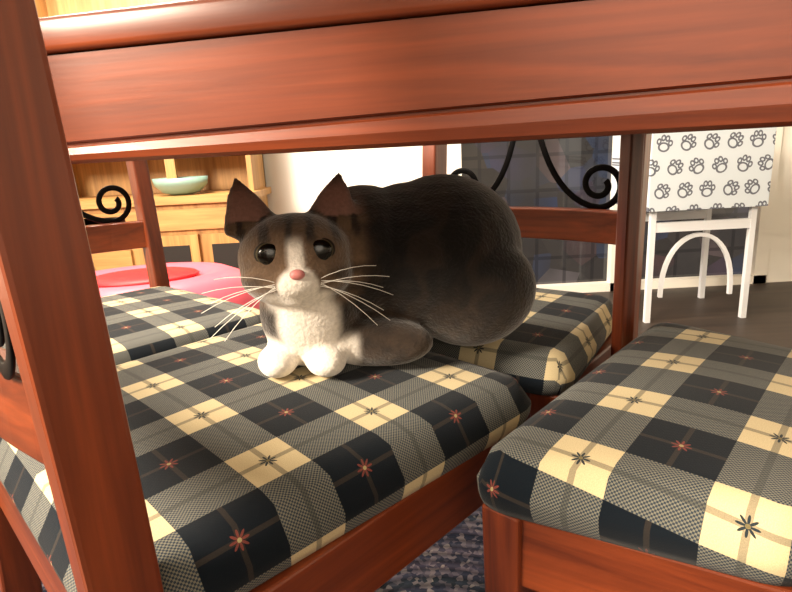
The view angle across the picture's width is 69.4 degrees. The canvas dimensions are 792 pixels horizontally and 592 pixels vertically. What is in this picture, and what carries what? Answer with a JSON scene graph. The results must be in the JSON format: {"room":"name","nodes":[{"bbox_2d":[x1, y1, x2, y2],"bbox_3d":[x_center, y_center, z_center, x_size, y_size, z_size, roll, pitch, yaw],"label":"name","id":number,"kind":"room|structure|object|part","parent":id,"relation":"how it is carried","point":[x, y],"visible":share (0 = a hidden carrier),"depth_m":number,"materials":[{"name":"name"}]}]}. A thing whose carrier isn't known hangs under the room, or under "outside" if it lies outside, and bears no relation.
{"room":"dining room","nodes":[
{"label":"dining room","id":0,"kind":"room"},
{"bbox_2d":[263,146,447,214],"bbox_3d":[-1.334,-1.092,2.399,3.065,2.434,0.078,-3,14,0],"label":"wall","id":1,"kind":"structure","parent":0,"point":[295,180],"depth_m":2.51,"materials":[{"name":"white paint"}]},
{"bbox_2d":[447,144,461,175],"bbox_3d":[0.236,-0.979,2.425,0.058,2.044,0.055,-3,14,0],"label":"door jamb","id":2,"kind":"structure","parent":1,"relation":"in","point":[453,150],"depth_m":2.49,"materials":[{"name":"white wood"}]},
{"bbox_2d":[461,136,748,284],"bbox_3d":[0.934,-1.022,2.448,1.443,1.997,0.009,-3,14,0],"label":"door","id":3,"kind":"structure","parent":2,"relation":"attached to","point":[527,181],"depth_m":2.60,"materials":[{"name":"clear glass"}]},
{"bbox_2d":[536,274,765,292],"bbox_3d":[0.986,-0.047,2.676,1.459,0.039,0.055,-3,14,0],"label":"door sill","id":4,"kind":"object","parent":1,"relation":"attached to","point":[713,280],"depth_m":2.65,"materials":[{"name":"white wood"}]},
{"bbox_2d":[607,143,616,290],"bbox_3d":[0.970,-1.018,2.425,0.058,2.044,0.055,-3,14,0],"label":"door jamb","id":5,"kind":"object","parent":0,"point":[611,248],"depth_m":2.63,"materials":[{"name":"white wood"}]},
{"bbox_2d":[589,281,791,348],"bbox_3d":[0.035,0.670,0.335,6.240,0.078,6.240,-3,14,0],"label":"floor","id":6,"kind":"structure","parent":0,"point":[768,319],"depth_m":2.29,"materials":[{"name":"brown wood"}]},
{"bbox_2d":[35,0,270,270],"bbox_3d":[-0.996,-0.821,2.212,0.866,1.970,0.398,-3,14,0],"label":"hutch","id":7,"kind":"object","parent":6,"relation":"on","point":[190,194],"visible":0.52,"depth_m":2.21,"materials":[{"name":"brown wood"}]},
{"bbox_3d":[-1.176,-0.236,2.179,0.312,0.117,0.016,-3,15,0],"label":"drawer","id":8,"kind":"part","parent":7,"relation":"part of","materials":[{"name":"brown wood"}]},
{"bbox_3d":[-1.170,-0.112,2.211,0.312,0.117,0.016,-3,15,0],"label":"drawer","id":9,"kind":"part","parent":7,"relation":"part of","materials":[{"name":"brown wood"}]},
{"bbox_3d":[-0.968,-0.281,2.170,0.764,0.078,0.016,-3,15,0],"label":"drawer","id":10,"kind":"part","parent":7,"relation":"part of","materials":[{"name":"brown wood"}]},
{"bbox_2d":[79,187,270,208],"bbox_3d":[-0.974,-0.396,2.326,0.858,0.027,0.382,-3,15,0],"label":"countertop","id":11,"kind":"structure","parent":7,"relation":"on","point":[204,196],"depth_m":2.14,"materials":[{"name":"brown wood"}]},
{"bbox_3d":[-0.837,-0.093,2.212,0.105,0.203,0.005,-3,15,0],"label":"door pane","id":12,"kind":"part","parent":7,"relation":"part of","materials":[{"name":"black glass"}]},
{"bbox_3d":[-0.837,-0.095,2.220,0.176,0.281,0.016,-3,15,0],"label":"door frame","id":13,"kind":"part","parent":7,"relation":"part of","materials":[{"name":"brown wood"}]},
{"bbox_3d":[-0.646,-0.105,2.220,0.176,0.281,0.016,-3,15,0],"label":"door frame","id":14,"kind":"part","parent":7,"relation":"part of","materials":[{"name":"brown wood"}]},
{"bbox_3d":[-0.646,-0.103,2.212,0.105,0.203,0.005,-3,15,0],"label":"door pane","id":15,"kind":"part","parent":7,"relation":"part of","materials":[{"name":"black glass"}]},
{"bbox_2d":[95,262,259,308],"bbox_3d":[-0.712,0.119,1.673,0.663,0.393,0.451,-5,15,-8],"label":"pet bed","id":16,"kind":"object","parent":6,"relation":"on","point":[195,277],"visible":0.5,"depth_m":1.57,"materials":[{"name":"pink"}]},
{"bbox_2d":[96,267,198,287],"bbox_3d":[-0.721,-0.055,1.628,0.312,0.034,0.211,-5,15,-8],"label":"cushion","id":17,"kind":"object","parent":16,"relation":"on","point":[133,277],"depth_m":1.58,"materials":[{"name":"red fabric"}]},
{"bbox_2d":[41,506,484,591],"bbox_3d":[0.065,0.499,0.815,2.106,0.009,1.560,0,15,10],"label":"braided rug","id":18,"kind":"object","parent":6,"relation":"on","point":[455,562],"visible":0.02,"depth_m":0.96,"materials":[{"name":"grey fabric"}]},
{"bbox_2d":[2,160,260,365],"bbox_3d":[-0.492,0.023,0.891,0.466,0.928,0.434,11,20,43],"label":"dining chair","id":19,"kind":"object","parent":18,"relation":"on","point":[158,318],"visible":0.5,"depth_m":0.94,"materials":[{"name":"fabric"}]},
{"bbox_3d":[-0.622,-0.084,0.991,0.038,0.052,0.365,17,24,41],"label":"rail","id":20,"kind":"part","parent":19,"relation":"part of","materials":[{"name":"brown wood"}]},
{"bbox_2d":[2,286,260,365],"bbox_3d":[-0.459,0.061,0.870,0.378,0.058,0.434,11,20,43],"label":"seat cushion","id":21,"kind":"object","parent":19,"relation":"on","point":[142,323],"depth_m":0.85,"materials":[{"name":"fabric"}]},
{"bbox_3d":[-0.485,-0.043,1.146,0.078,0.927,0.028,11,20,43],"label":"post","id":22,"kind":"part","parent":19,"relation":"part of","materials":[{"name":"brown wood"}]},
{"bbox_2d":[0,0,530,591],"bbox_3d":[-0.165,0.087,0.581,0.463,0.927,0.434,-17,20,-42],"label":"dining chair","id":23,"kind":"object","parent":18,"relation":"on","point":[191,467],"visible":0.81,"depth_m":0.41,"materials":[{"name":"fabric"}]},
{"bbox_3d":[-0.444,0.100,0.587,0.065,0.926,0.028,-17,20,-42],"label":"post","id":24,"kind":"part","parent":23,"relation":"part of","materials":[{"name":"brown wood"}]},
{"bbox_3d":[-0.309,0.046,0.427,0.038,0.052,0.374,-14,18,-43],"label":"rail","id":25,"kind":"part","parent":23,"relation":"part of","materials":[{"name":"brown wood"}]},
{"bbox_3d":[-0.290,0.217,0.482,0.019,0.066,0.368,-17,20,-42],"label":"seat rail","id":26,"kind":"part","parent":23,"relation":"part of","materials":[{"name":"brown wood"}]},
{"bbox_3d":[-0.165,0.157,0.311,0.065,0.926,0.028,-17,20,-42],"label":"post","id":27,"kind":"part","parent":23,"relation":"part of","materials":[{"name":"brown wood"}]},
{"bbox_2d":[0,323,530,591],"bbox_3d":[-0.152,0.114,0.600,0.429,0.058,0.434,-17,20,-42],"label":"seat cushion","id":28,"kind":"object","parent":23,"relation":"on","point":[252,481],"depth_m":0.47,"materials":[{"name":"fabric"}]},
{"bbox_2d":[201,172,535,377],"bbox_3d":[-0.031,-0.042,0.656,0.373,0.202,0.214,-8,15,-17],"label":"cat","id":29,"kind":"object","parent":23,"relation":"on","point":[368,275],"visible":1,"depth_m":0.59},
{"bbox_3d":[-0.014,0.204,0.474,0.019,0.066,0.363,11,20,43],"label":"seat rail","id":30,"kind":"part","parent":23,"relation":"part of","materials":[{"name":"brown wood"}]},
{"bbox_2d":[39,0,791,356],"bbox_3d":[0.082,0.131,0.644,0.846,0.784,0.452,0,15,13],"label":"dining table","id":31,"kind":"object","parent":18,"relation":"on","point":[186,78],"visible":0.89,"depth_m":0.35,"materials":[{"name":"brown wood"}]},
{"bbox_2d":[422,134,651,591],"bbox_3d":[0.145,-0.007,0.877,0.374,0.928,0.399,7,17,33],"label":"dining chair","id":32,"kind":"object","parent":18,"relation":"on","point":[564,336],"visible":0.35,"depth_m":0.79,"materials":[{"name":"fabric"}]},
{"bbox_3d":[0.082,-0.059,1.088,0.028,0.928,0.088,7,17,33],"label":"post","id":33,"kind":"part","parent":32,"relation":"part of","materials":[{"name":"brown wood"}]},
{"bbox_2d":[429,288,612,395],"bbox_3d":[0.123,0.035,0.851,0.363,0.058,0.312,7,17,33],"label":"seat cushion","id":34,"kind":"object","parent":32,"relation":"on","point":[564,336],"depth_m":0.70,"materials":[{"name":"fabric"}]},
{"bbox_3d":[0.189,0.303,0.722,0.034,0.402,0.034,7,17,33],"label":"leg","id":35,"kind":"part","parent":32,"relation":"part of","materials":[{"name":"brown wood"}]},
{"bbox_3d":[0.221,-0.123,0.971,0.324,0.052,0.038,7,22,33],"label":"rail","id":36,"kind":"part","parent":32,"relation":"part of","materials":[{"name":"brown wood"}]},
{"bbox_3d":[0.276,0.107,0.790,0.019,0.066,0.274,8,18,37],"label":"seat rail","id":37,"kind":"part","parent":32,"relation":"part of","materials":[{"name":"brown wood"}]},
{"bbox_3d":[0.370,-0.024,0.898,0.028,0.928,0.088,7,17,33],"label":"post","id":38,"kind":"part","parent":32,"relation":"part of","materials":[{"name":"brown wood"}]},
{"bbox_2d":[477,322,791,591],"bbox_3d":[0.326,0.083,0.495,0.341,0.928,0.438,10,19,41],"label":"dining chair","id":39,"kind":"object","parent":18,"relation":"on","point":[667,466],"visible":1,"depth_m":0.43,"materials":[{"name":"fabric"}]},
{"bbox_3d":[0.103,0.361,0.515,0.034,0.402,0.034,10,19,41],"label":"leg","id":40,"kind":"part","parent":39,"relation":"part of","materials":[{"name":"brown wood"}]},
{"bbox_3d":[0.196,0.210,0.409,0.219,0.066,0.019,6,17,30],"label":"seat rail","id":41,"kind":"part","parent":39,"relation":"part of","materials":[{"name":"brown wood"}]},
{"bbox_2d":[643,206,757,322],"bbox_3d":[1.121,-0.285,2.246,0.398,0.702,0.328,-3,14,0],"label":"side table","id":42,"kind":"object","parent":6,"relation":"on","point":[707,224],"visible":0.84,"depth_m":2.13,"materials":[{"name":"white metal"}]},
{"bbox_3d":[0.941,-0.231,2.104,0.020,0.686,0.020,-3,15,0],"label":"leg","id":43,"kind":"part","parent":42,"relation":"part of","materials":[{"name":"white metal"}]},
{"bbox_2d":[610,127,776,211],"bbox_3d":[1.111,-0.494,2.192,0.432,0.282,0.362,-3,14,0],"label":"tablecloth","id":44,"kind":"object","parent":42,"relation":"on","point":[717,168],"visible":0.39,"depth_m":2.02,"materials":[{"name":"fabric"}]},
{"bbox_3d":[1.303,-0.325,2.391,0.020,0.686,0.020,-3,15,0],"label":"leg","id":45,"kind":"part","parent":42,"relation":"part of","materials":[{"name":"white metal"}]},
{"bbox_3d":[1.307,-0.250,2.104,0.020,0.686,0.020,-3,15,0],"label":"leg","id":46,"kind":"part","parent":42,"relation":"part of","materials":[{"name":"white metal"}]},
{"bbox_2d":[766,126,791,282],"bbox_3d":[2.198,-1.277,2.399,1.092,2.434,0.078,-3,14,0],"label":"wall","id":47,"kind":"structure","parent":0,"point":[779,269],"depth_m":2.60,"materials":[{"name":"white paint"}]},
{"bbox_2d":[751,127,782,283],"bbox_3d":[1.634,-1.053,2.425,0.058,2.044,0.055,-3,14,0],"label":"door jamb","id":48,"kind":"object","parent":47,"relation":"attached to","point":[764,220],"depth_m":2.59,"materials":[{"name":"white wood"}]}
]}

